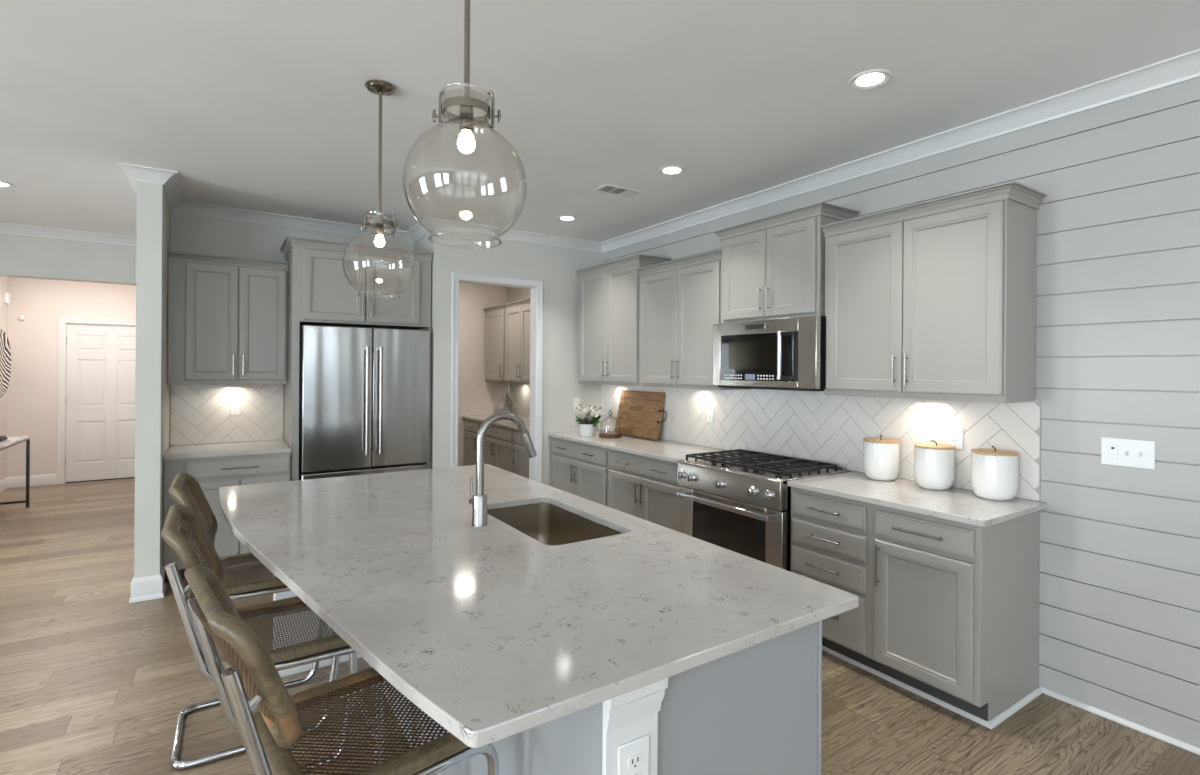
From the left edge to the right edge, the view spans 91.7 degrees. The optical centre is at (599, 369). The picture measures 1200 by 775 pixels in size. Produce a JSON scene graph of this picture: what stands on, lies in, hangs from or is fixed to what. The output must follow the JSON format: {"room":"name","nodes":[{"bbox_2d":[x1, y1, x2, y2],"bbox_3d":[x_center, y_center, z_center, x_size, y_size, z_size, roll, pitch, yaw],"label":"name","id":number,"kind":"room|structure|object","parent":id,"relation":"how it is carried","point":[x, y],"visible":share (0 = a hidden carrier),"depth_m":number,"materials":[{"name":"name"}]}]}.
{"room":"kitchen","nodes":[
{"label":"kitchen","id":0,"kind":"room"},
{"bbox_2d":[0,276,7,479],"bbox_3d":[-7.974,0.068,5.443,2.950,2.835,2.550,0,0,-33],"label":"wall","id":1,"kind":"structure","parent":0,"point":[3,280],"depth_m":7.19,"materials":[{"name":"beige paint"}]},
{"bbox_2d":[0,477,7,491],"bbox_3d":[-6.744,1.427,6.256,0.016,0.135,2.550,0,0,-33],"label":"baseboard","id":2,"kind":"structure","parent":1,"relation":"attached to","point":[4,482],"depth_m":7.17,"materials":[{"name":"white paint"}]},
{"bbox_2d":[0,328,10,397],"bbox_3d":[-7.040,-0.068,6.803,0.067,0.820,0.820,0,0,-33],"label":"wall basket","id":3,"kind":"object","parent":1,"relation":"attached to","point":[5,353],"visible":1,"depth_m":7.02,"materials":[{"name":"wicker"}]},
{"bbox_2d":[4,293,9,303],"bbox_3d":[-7.351,-0.880,7.229,0.040,0.130,0.080,0,0,-33],"label":"door chime","id":4,"kind":"object","parent":1,"relation":"attached to","point":[6,295],"visible":1,"depth_m":7.20,"materials":[{"name":"white plastic"}]},
{"bbox_2d":[0,233,135,284],"bbox_3d":[-6.488,-1.108,4.792,4.706,0.462,0.160,0,0,-33],"label":"wall header","id":5,"kind":"structure","parent":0,"point":[21,256],"depth_m":5.59,"materials":[{"name":"white paint"}]},
{"bbox_2d":[0,222,135,245],"bbox_3d":[-6.420,-1.297,4.689,4.706,0.082,0.086,0,0,-33],"label":"trim","id":6,"kind":"structure","parent":5,"relation":"attached to","point":[7,228],"depth_m":5.56,"materials":[{"name":"white paint"}]},
{"bbox_2d":[7,277,135,482],"bbox_3d":[-6.789,0.076,7.817,1.876,2.835,0.120,0,0,-33],"label":"wall","id":7,"kind":"structure","parent":0,"point":[32,387],"depth_m":7.49,"materials":[{"name":"beige paint"}]},
{"bbox_2d":[18,315,25,320],"bbox_3d":[-7.317,-0.650,7.375,0.068,0.068,0.035,0,0,-33],"label":"wall sensor","id":8,"kind":"object","parent":7,"relation":"attached to","point":[22,318],"visible":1,"depth_m":7.37,"materials":[{"name":"white plastic"}]},
{"bbox_2d":[7,474,55,487],"bbox_3d":[-7.249,1.423,7.441,0.471,0.135,0.016,0,0,-33],"label":"baseboard","id":9,"kind":"structure","parent":7,"relation":"attached to","point":[47,479],"depth_m":7.45,"materials":[{"name":"white paint"}]},
{"bbox_2d":[56,317,135,483],"bbox_3d":[-6.598,0.408,7.859,1.074,2.175,0.022,0,0,-33],"label":"trim","id":10,"kind":"structure","parent":7,"relation":"attached to","point":[61,332],"depth_m":7.59,"materials":[{"name":"white paint"}]},
{"bbox_2d":[65,323,135,482],"bbox_3d":[-6.614,0.448,7.882,0.936,2.095,0.147,0,0,-33],"label":"door","id":11,"kind":"structure","parent":7,"relation":"in","point":[100,359],"depth_m":7.83,"materials":[{"name":"white paint"}]},
{"bbox_2d":[134,181,170,577],"bbox_3d":[-3.217,0.101,4.205,0.134,2.835,0.840,0,0,-33],"label":"wall","id":12,"kind":"structure","parent":0,"point":[153,236],"depth_m":3.86,"materials":[{"name":"grey paint"}]},
{"bbox_2d":[129,566,165,602],"bbox_3d":[-3.220,1.444,4.195,0.182,0.150,0.864,0,0,-33],"label":"baseboard","id":13,"kind":"structure","parent":12,"relation":"attached to","point":[149,587],"depth_m":3.85,"materials":[{"name":"white paint"}]},
{"bbox_2d":[169,213,413,446],"bbox_3d":[-2.689,0.105,5.126,2.028,2.835,0.120,0,0,-33],"label":"wall","id":14,"kind":"structure","parent":0,"point":[189,233],"depth_m":4.84,"materials":[{"name":"grey paint"}]},
{"bbox_2d":[170,384,283,445],"bbox_3d":[-3.057,0.356,4.808,0.790,0.497,0.008,0,0,-33],"label":"backsplash","id":15,"kind":"structure","parent":14,"relation":"attached to","point":[199,413],"depth_m":4.79,"materials":[{"name":"white tile"}]},
{"bbox_2d":[167,251,288,384],"bbox_3d":[-2.945,-0.378,4.644,0.790,0.987,0.376,0,0,-33],"label":"upper cabinet","id":16,"kind":"object","parent":14,"relation":"attached to","point":[228,315],"visible":1,"depth_m":4.51,"materials":[{"name":"grey paint"}]},
{"bbox_2d":[230,401,240,414],"bbox_3d":[-3.016,0.320,4.822,0.074,0.118,0.009,0,0,-33],"label":"outlet","id":17,"kind":"object","parent":14,"relation":"attached to","point":[235,406],"visible":1,"depth_m":4.82,"materials":[{"name":"white plastic"}]},
{"bbox_2d":[458,282,506,465],"bbox_3d":[-2.068,0.109,7.638,1.766,2.835,0.120,0,0,-33],"label":"wall","id":18,"kind":"structure","parent":0,"point":[476,396],"depth_m":7.82,"materials":[{"name":"beige paint"}]},
{"bbox_2d":[414,230,602,485],"bbox_3d":[-1.415,0.114,6.643,1.766,2.835,2.540,0,0,-33],"label":"wall","id":19,"kind":"structure","parent":0,"point":[556,267],"depth_m":5.63,"materials":[{"name":"grey paint"}]},
{"bbox_2d":[450,272,542,482],"bbox_3d":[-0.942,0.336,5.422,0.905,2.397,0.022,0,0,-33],"label":"trim","id":20,"kind":"structure","parent":19,"relation":"attached to","point":[456,276],"depth_m":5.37,"materials":[{"name":"white paint"}]},
{"bbox_2d":[574,398,579,409],"bbox_3d":[-0.230,0.350,5.897,0.074,0.118,0.009,0,0,-33],"label":"outlet","id":21,"kind":"object","parent":19,"relation":"attached to","point":[576,400],"visible":0.98,"depth_m":5.89,"materials":[{"name":"white plastic"}]},
{"bbox_2d":[118,48,1199,252],"bbox_3d":[0.363,-1.249,2.021,3.880,0.082,11.990,0,0,-33],"label":"trim","id":22,"kind":"structure","parent":19,"relation":"attached to","point":[1186,66],"depth_m":3.81,"materials":[{"name":"white paint"}]},
{"bbox_2d":[0,0,1199,242],"bbox_3d":[-2.318,-1.360,1.851,8.850,0.100,15.050,0,0,-33],"label":"ceiling","id":23,"kind":"structure","parent":0,"point":[267,106],"depth_m":2.72,"materials":[{"name":"white paint"}]},
{"bbox_2d":[0,181,15,187],"bbox_3d":[-4.284,-1.319,4.144,0.180,0.008,0.180,0,0,-33],"label":"recessed light","id":24,"kind":"object","parent":23,"relation":"in","point":[2,184],"visible":1,"depth_m":4.18,"materials":[{"name":"white paint"}]},
{"bbox_2d":[343,79,414,298],"bbox_3d":[-1.012,-0.817,2.681,0.310,0.968,0.310,0,0,-33],"label":"pendant light","id":25,"kind":"object","parent":23,"relation":"hanging from","point":[381,88],"visible":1,"depth_m":2.67,"materials":[{"name":"clear glass"}]},
{"bbox_2d":[375,216,383,234],"bbox_3d":[-1.014,-0.662,2.681,0.036,0.088,0.036,0,0,-33],"label":"socket","id":26,"kind":"object","parent":25,"relation":"attached to","point":[379,230],"depth_m":2.67,"materials":[{"name":"silver metal"}]},
{"bbox_2d":[403,0,526,244],"bbox_3d":[-0.343,-0.812,1.502,0.310,0.968,0.310,0,0,-33],"label":"pendant light","id":27,"kind":"object","parent":23,"relation":"hanging from","point":[466,120],"visible":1,"depth_m":1.50,"materials":[{"name":"clear glass"}]},
{"bbox_2d":[459,105,473,131],"bbox_3d":[-0.344,-0.657,1.502,0.036,0.088,0.036,0,0,-33],"label":"socket","id":28,"kind":"object","parent":27,"relation":"attached to","point":[466,116],"depth_m":1.49,"materials":[{"name":"silver metal"}]},
{"bbox_2d":[557,215,576,221],"bbox_3d":[-0.283,-1.291,4.994,0.180,0.008,0.180,0,0,-33],"label":"recessed light","id":29,"kind":"object","parent":23,"relation":"in","point":[566,218],"visible":1,"depth_m":4.99,"materials":[{"name":"white paint"}]},
{"bbox_2d":[594,184,641,196],"bbox_3d":[0.128,-1.288,4.211,0.310,0.008,0.170,0,0,-33],"label":"ceiling vent","id":30,"kind":"object","parent":23,"relation":"in","point":[606,188],"visible":1,"depth_m":4.20,"materials":[{"name":"white metal"}]},
{"bbox_2d":[658,166,685,175],"bbox_3d":[0.467,-1.286,3.779,0.180,0.008,0.180,0,0,-33],"label":"recessed light","id":31,"kind":"object","parent":23,"relation":"in","point":[667,170],"visible":1,"depth_m":3.77,"materials":[{"name":"white paint"}]},
{"bbox_2d":[848,69,892,89],"bbox_3d":[1.196,-1.281,2.581,0.180,0.008,0.180,0,0,-33],"label":"recessed light","id":32,"kind":"object","parent":23,"relation":"in","point":[875,78],"visible":1,"depth_m":2.58,"materials":[{"name":"white paint"}]},
{"bbox_2d":[0,478,1199,774],"bbox_3d":[-2.339,1.585,1.851,8.850,0.120,15.050,0,0,-33],"label":"floor","id":33,"kind":"structure","parent":0,"point":[94,681],"depth_m":2.70,"materials":[{"name":"brown wood"}]},
{"bbox_2d":[0,436,29,507],"bbox_3d":[-5.999,1.112,5.577,0.512,0.775,1.540,0,0,-33],"label":"console table","id":34,"kind":"object","parent":33,"relation":"on","point":[12,440],"visible":1,"depth_m":6.28,"materials":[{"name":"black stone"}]},
{"bbox_2d":[163,452,290,582],"bbox_3d":[-2.881,1.080,4.531,0.790,0.883,0.664,0,0,-33],"label":"base cabinet","id":35,"kind":"object","parent":33,"relation":"on","point":[212,473],"visible":0.38,"depth_m":4.26,"materials":[{"name":"grey paint"}]},
{"bbox_2d":[164,440,290,459],"bbox_3d":[-2.887,0.622,4.546,0.790,0.030,0.635,0,0,-33],"label":"countertop","id":36,"kind":"structure","parent":35,"relation":"on","point":[177,452],"depth_m":4.42,"materials":[{"name":"white stone"}]},
{"bbox_2d":[168,473,338,768],"bbox_3d":[-1.500,0.992,2.544,0.611,1.077,0.479,0,0,-32],"label":"counter stool","id":37,"kind":"object","parent":33,"relation":"on","point":[262,586],"visible":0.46,"depth_m":2.44,"materials":[{"name":"brown leather"}]},
{"bbox_2d":[161,504,383,771],"bbox_3d":[-1.099,0.995,1.969,0.611,1.077,0.479,0,0,-33],"label":"counter stool","id":38,"kind":"object","parent":33,"relation":"on","point":[321,648],"visible":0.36,"depth_m":1.88,"materials":[{"name":"brown leather"}]},
{"bbox_2d":[184,565,498,774],"bbox_3d":[-0.624,0.998,1.413,0.611,1.077,0.479,0,0,-42],"label":"counter stool","id":39,"kind":"object","parent":33,"relation":"on","point":[268,735],"visible":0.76,"depth_m":1.33,"materials":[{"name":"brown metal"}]},
{"bbox_2d":[280,236,432,480],"bbox_3d":[-2.108,0.253,5.040,1.133,2.547,0.654,0,0,-33],"label":"cabinet","id":40,"kind":"object","parent":33,"relation":"on","point":[320,292],"visible":0.76,"depth_m":4.76,"materials":[{"name":"grey paint"}]},
{"bbox_2d":[299,325,429,479],"bbox_3d":[-2.052,0.590,5.032,0.999,1.875,0.699,0,0,-33],"label":"refrigerator","id":41,"kind":"object","parent":33,"relation":"on","point":[364,392],"visible":0.7,"depth_m":4.76,"materials":[{"name":"silver metal"}]},
{"bbox_2d":[464,419,480,465],"bbox_3d":[-1.416,1.090,7.640,0.654,0.883,0.560,0,0,-33],"label":"base cabinet","id":42,"kind":"object","parent":33,"relation":"on","point":[471,427],"visible":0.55,"depth_m":7.52,"materials":[{"name":"grey paint"}]},
{"bbox_2d":[481,422,514,472],"bbox_3d":[-0.991,1.093,6.992,0.654,0.883,0.970,0,0,-33],"label":"base cabinet","id":43,"kind":"object","parent":33,"relation":"on","point":[499,442],"visible":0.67,"depth_m":6.73,"materials":[{"name":"grey paint"}]},
{"bbox_2d":[512,429,528,477],"bbox_3d":[-0.530,1.096,6.289,0.654,0.883,0.690,0,0,-33],"label":"base cabinet","id":44,"kind":"object","parent":33,"relation":"on","point":[521,458],"visible":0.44,"depth_m":6.28,"materials":[{"name":"grey paint"}]},
{"bbox_2d":[462,415,529,431],"bbox_3d":[-0.940,0.636,6.946,0.632,0.030,2.270,0,0,-33],"label":"countertop","id":45,"kind":"structure","parent":44,"relation":"on","point":[505,423],"depth_m":7.05,"materials":[{"name":"white stone"}]},
{"bbox_2d":[493,382,518,415],"bbox_3d":[-1.196,0.392,7.422,0.320,0.447,0.320,0,0,-33],"label":"glass bottle","id":46,"kind":"object","parent":45,"relation":"on","point":[502,382],"visible":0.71,"depth_m":7.39,"materials":[{"name":"clear glass"}]},
{"bbox_2d":[273,574,821,774],"bbox_3d":[-0.561,1.096,2.343,1.156,0.884,2.595,0,0,-33],"label":"kitchen island","id":47,"kind":"object","parent":33,"relation":"on","point":[756,709],"visible":0.29,"depth_m":1.41,"materials":[{"name":"grey paint"}]},
{"bbox_2d":[219,464,858,747],"bbox_3d":[-0.628,0.638,2.328,1.493,0.030,2.667,0,0,-33],"label":"island countertop","id":48,"kind":"structure","parent":47,"relation":"on","point":[494,631],"depth_m":1.64,"materials":[{"name":"white stone"}]},
{"bbox_2d":[468,412,536,526],"bbox_3d":[-0.398,0.399,2.411,0.283,0.450,0.098,0,0,-33],"label":"faucet","id":49,"kind":"object","parent":48,"relation":"on","point":[478,500],"visible":1,"depth_m":2.33,"materials":[{"name":"silver metal"}]},
{"bbox_2d":[487,503,622,545],"bbox_3d":[-0.222,0.769,2.465,0.421,0.226,0.774,0,0,-33],"label":"sink","id":50,"kind":"object","parent":48,"relation":"in","point":[546,523],"visible":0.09,"depth_m":2.77,"materials":[{"name":"silver metal"}]},
{"bbox_2d":[618,734,648,774],"bbox_3d":[0.071,0.839,1.218,0.080,0.125,0.009,0,0,-33],"label":"outlet","id":51,"kind":"object","parent":47,"relation":"attached to","point":[633,756],"visible":1,"depth_m":1.22,"materials":[{"name":"white plastic"}]},
{"bbox_2d":[628,753,640,769],"bbox_3d":[0.072,0.819,1.216,0.033,0.028,0.004,0,0,-33],"label":"receptacle","id":52,"kind":"object","parent":51,"relation":"attached to","point":[634,759],"depth_m":1.21,"materials":[{"name":"white plastic"}]},
{"bbox_2d":[551,437,608,506],"bbox_3d":[0.020,1.100,5.451,0.654,0.883,1.005,0,0,-33],"label":"base cabinet","id":53,"kind":"object","parent":33,"relation":"on","point":[579,469],"visible":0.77,"depth_m":5.23,"materials":[{"name":"grey paint"}]},
{"bbox_2d":[608,449,680,531],"bbox_3d":[0.557,1.104,4.632,0.654,0.883,0.955,0,0,-33],"label":"base cabinet","id":54,"kind":"object","parent":33,"relation":"on","point":[643,487],"visible":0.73,"depth_m":4.42,"materials":[{"name":"grey paint"}]},
{"bbox_2d":[548,430,735,462],"bbox_3d":[0.294,0.644,5.065,0.632,0.030,1.978,0,0,-33],"label":"countertop","id":55,"kind":"structure","parent":54,"relation":"on","point":[666,450],"depth_m":4.82,"materials":[{"name":"white stone"}]},
{"bbox_2d":[574,404,603,436],"bbox_3d":[-0.113,0.479,5.487,0.272,0.296,0.290,0,0,18],"label":"flower pot","id":56,"kind":"object","parent":55,"relation":"on","point":[587,427],"visible":1,"depth_m":5.45,"materials":[{"name":"white ceramic"}]},
{"bbox_2d":[599,410,621,437],"bbox_3d":[0.095,0.504,5.399,0.212,0.248,0.212,0,0,-33],"label":"cloche","id":57,"kind":"object","parent":55,"relation":"on","point":[601,434],"visible":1,"depth_m":5.34,"materials":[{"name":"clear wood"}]},
{"bbox_2d":[615,390,666,440],"bbox_3d":[0.395,0.415,5.377,0.117,0.427,0.755,0,0,-33],"label":"cutting board","id":58,"kind":"object","parent":55,"relation":"on","point":[640,413],"visible":0.88,"depth_m":5.38,"materials":[{"name":"brown wood"}]},
{"bbox_2d":[676,449,849,570],"bbox_3d":[1.030,1.060,3.833,0.709,0.937,0.880,0,0,-33],"label":"gas range","id":59,"kind":"object","parent":33,"relation":"on","point":[739,502],"visible":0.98,"depth_m":3.61,"materials":[{"name":"silver metal"}]},
{"bbox_2d":[680,455,849,483],"bbox_3d":[1.062,0.635,3.851,0.640,0.042,0.880,0,0,-33],"label":"cooktop","id":60,"kind":"object","parent":59,"relation":"in","point":[756,469],"depth_m":3.66,"materials":[{"name":"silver metal"}]},
{"bbox_2d":[783,486,790,570],"bbox_3d":[1.078,1.091,3.864,0.595,0.875,0.880,0,0,-33],"label":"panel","id":61,"kind":"object","parent":59,"relation":"in","point":[787,512],"depth_m":3.34,"materials":[{"name":"black metal"}]},
{"bbox_2d":[790,487,878,670],"bbox_3d":[1.449,1.110,3.273,0.654,0.883,0.495,0,0,-33],"label":"base cabinet","id":62,"kind":"object","parent":33,"relation":"on","point":[831,536],"visible":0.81,"depth_m":3.05,"materials":[{"name":"grey paint"}]},
{"bbox_2d":[822,646,1199,754],"bbox_3d":[3.197,1.554,0.712,0.544,0.019,6.670,0,0,-33],"label":"baseboard","id":63,"kind":"structure","parent":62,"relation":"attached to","point":[1008,712],"depth_m":2.65,"materials":[{"name":"white paint"}]},
{"bbox_2d":[871,504,1039,720],"bbox_3d":[1.722,1.112,2.857,0.654,0.883,0.500,0,0,-33],"label":"base cabinet","id":64,"kind":"object","parent":33,"relation":"on","point":[955,615],"visible":0.96,"depth_m":2.66,"materials":[{"name":"grey paint"}]},
{"bbox_2d":[787,471,1046,526],"bbox_3d":[1.609,0.654,3.061,0.632,0.030,1.024,0,0,-33],"label":"countertop","id":65,"kind":"structure","parent":64,"relation":"on","point":[953,504],"depth_m":2.88,"materials":[{"name":"white stone"}]},
{"bbox_2d":[863,435,899,480],"bbox_3d":[1.635,0.511,3.390,0.194,0.256,0.194,0,0,34],"label":"canister","id":66,"kind":"object","parent":65,"relation":"on","point":[881,456],"visible":1,"depth_m":3.31,"materials":[{"name":"white ceramic"}]},
{"bbox_2d":[914,440,954,489],"bbox_3d":[1.800,0.512,3.139,0.194,0.256,0.194,0,0,-6],"label":"canister","id":67,"kind":"object","parent":65,"relation":"on","point":[934,464],"visible":1,"depth_m":3.06,"materials":[{"name":"white ceramic"}]},
{"bbox_2d":[971,445,1018,500],"bbox_3d":[1.959,0.511,2.896,0.198,0.261,0.198,0,0,17],"label":"canister","id":68,"kind":"object","parent":65,"relation":"on","point":[994,472],"visible":1,"depth_m":2.82,"materials":[{"name":"white ceramic"}]},
{"bbox_2d":[506,77,1199,747],"bbox_3d":[1.295,0.133,4.259,0.150,2.835,14.700,0,0,-33],"label":"wall","id":69,"kind":"structure","parent":0,"point":[1117,355],"depth_m":2.61,"materials":[{"name":"white paint"}]},
{"bbox_2d":[483,304,505,381],"bbox_3d":[-1.257,-0.326,7.651,0.376,0.967,0.665,0,0,-33],"label":"upper cabinet","id":70,"kind":"object","parent":69,"relation":"attached to","point":[495,316],"visible":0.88,"depth_m":7.54,"materials":[{"name":"grey paint"}]},
{"bbox_2d":[503,299,529,382],"bbox_3d":[-0.811,-0.323,6.972,0.376,0.967,0.930,0,0,-33],"label":"upper cabinet","id":71,"kind":"object","parent":69,"relation":"attached to","point":[517,357],"visible":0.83,"depth_m":6.94,"materials":[{"name":"grey paint"}]},
{"bbox_2d":[575,254,670,385],"bbox_3d":[0.182,-0.417,5.458,0.376,1.119,1.040,0,0,-33],"label":"upper cabinet","id":72,"kind":"object","parent":69,"relation":"attached to","point":[609,292],"visible":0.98,"depth_m":5.32,"materials":[{"name":"grey paint"}]},
{"bbox_2d":[636,250,744,389],"bbox_3d":[0.713,-0.352,4.649,0.376,0.997,0.975,0,0,-33],"label":"upper cabinet","id":73,"kind":"object","parent":69,"relation":"attached to","point":[680,299],"visible":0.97,"depth_m":4.51,"materials":[{"name":"grey paint"}]},
{"bbox_2d":[707,408,713,422],"bbox_3d":[0.890,0.373,4.709,0.009,0.118,0.074,0,0,-33],"label":"outlet","id":74,"kind":"object","parent":69,"relation":"attached to","point":[710,411],"visible":1,"depth_m":4.70,"materials":[{"name":"white plastic"}]},
{"bbox_2d":[712,202,859,322],"bbox_3d":[1.202,-0.649,3.893,0.391,0.666,0.910,0,0,-33],"label":"upper cabinet","id":75,"kind":"object","parent":69,"relation":"attached to","point":[773,267],"visible":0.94,"depth_m":3.72,"materials":[{"name":"grey paint"}]},
{"bbox_2d":[713,315,825,390],"bbox_3d":[1.175,-0.093,3.852,0.476,0.446,0.852,0,0,-33],"label":"microwave oven","id":76,"kind":"object","parent":75,"relation":"attached to","point":[781,353],"visible":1,"depth_m":3.68,"materials":[{"name":"silver metal"}]},
{"bbox_2d":[601,384,1040,500],"bbox_3d":[1.075,0.385,4.445,0.008,0.497,3.870,0,0,-33],"label":"backsplash","id":77,"kind":"structure","parent":69,"relation":"attached to","point":[808,425],"depth_m":3.74,"materials":[{"name":"white tile"}]},
{"bbox_2d":[820,181,1047,402],"bbox_3d":[1.718,-0.345,3.117,0.376,0.997,1.000,0,0,-33],"label":"upper cabinet","id":78,"kind":"object","parent":69,"relation":"attached to","point":[935,299],"visible":1,"depth_m":2.91,"materials":[{"name":"grey paint"}]},
{"bbox_2d":[948,426,962,448],"bbox_3d":[1.917,0.370,3.144,0.009,0.118,0.074,0,0,-33],"label":"outlet","id":79,"kind":"object","parent":69,"relation":"attached to","point":[955,434],"visible":0.95,"depth_m":3.14,"materials":[{"name":"white plastic"}]},
{"bbox_2d":[952,439,958,443],"bbox_3d":[1.916,0.390,3.143,0.004,0.028,0.033,0,0,-33],"label":"receptacle","id":80,"kind":"object","parent":79,"relation":"attached to","point":[954,441],"depth_m":3.14,"materials":[{"name":"white plastic"}]},
{"bbox_2d":[952,431,958,436],"bbox_3d":[1.916,0.350,3.143,0.004,0.028,0.033,0,0,-33],"label":"receptacle","id":81,"kind":"object","parent":79,"relation":"attached to","point":[954,433],"depth_m":3.14,"materials":[{"name":"white plastic"}]},
{"bbox_2d":[1101,437,1154,469],"bbox_3d":[2.310,0.368,2.555,0.019,0.122,0.182,0,0,-33],"label":"light switch","id":82,"kind":"object","parent":69,"relation":"attached to","point":[1114,451],"visible":1,"depth_m":2.55,"materials":[{"name":"white plastic"}]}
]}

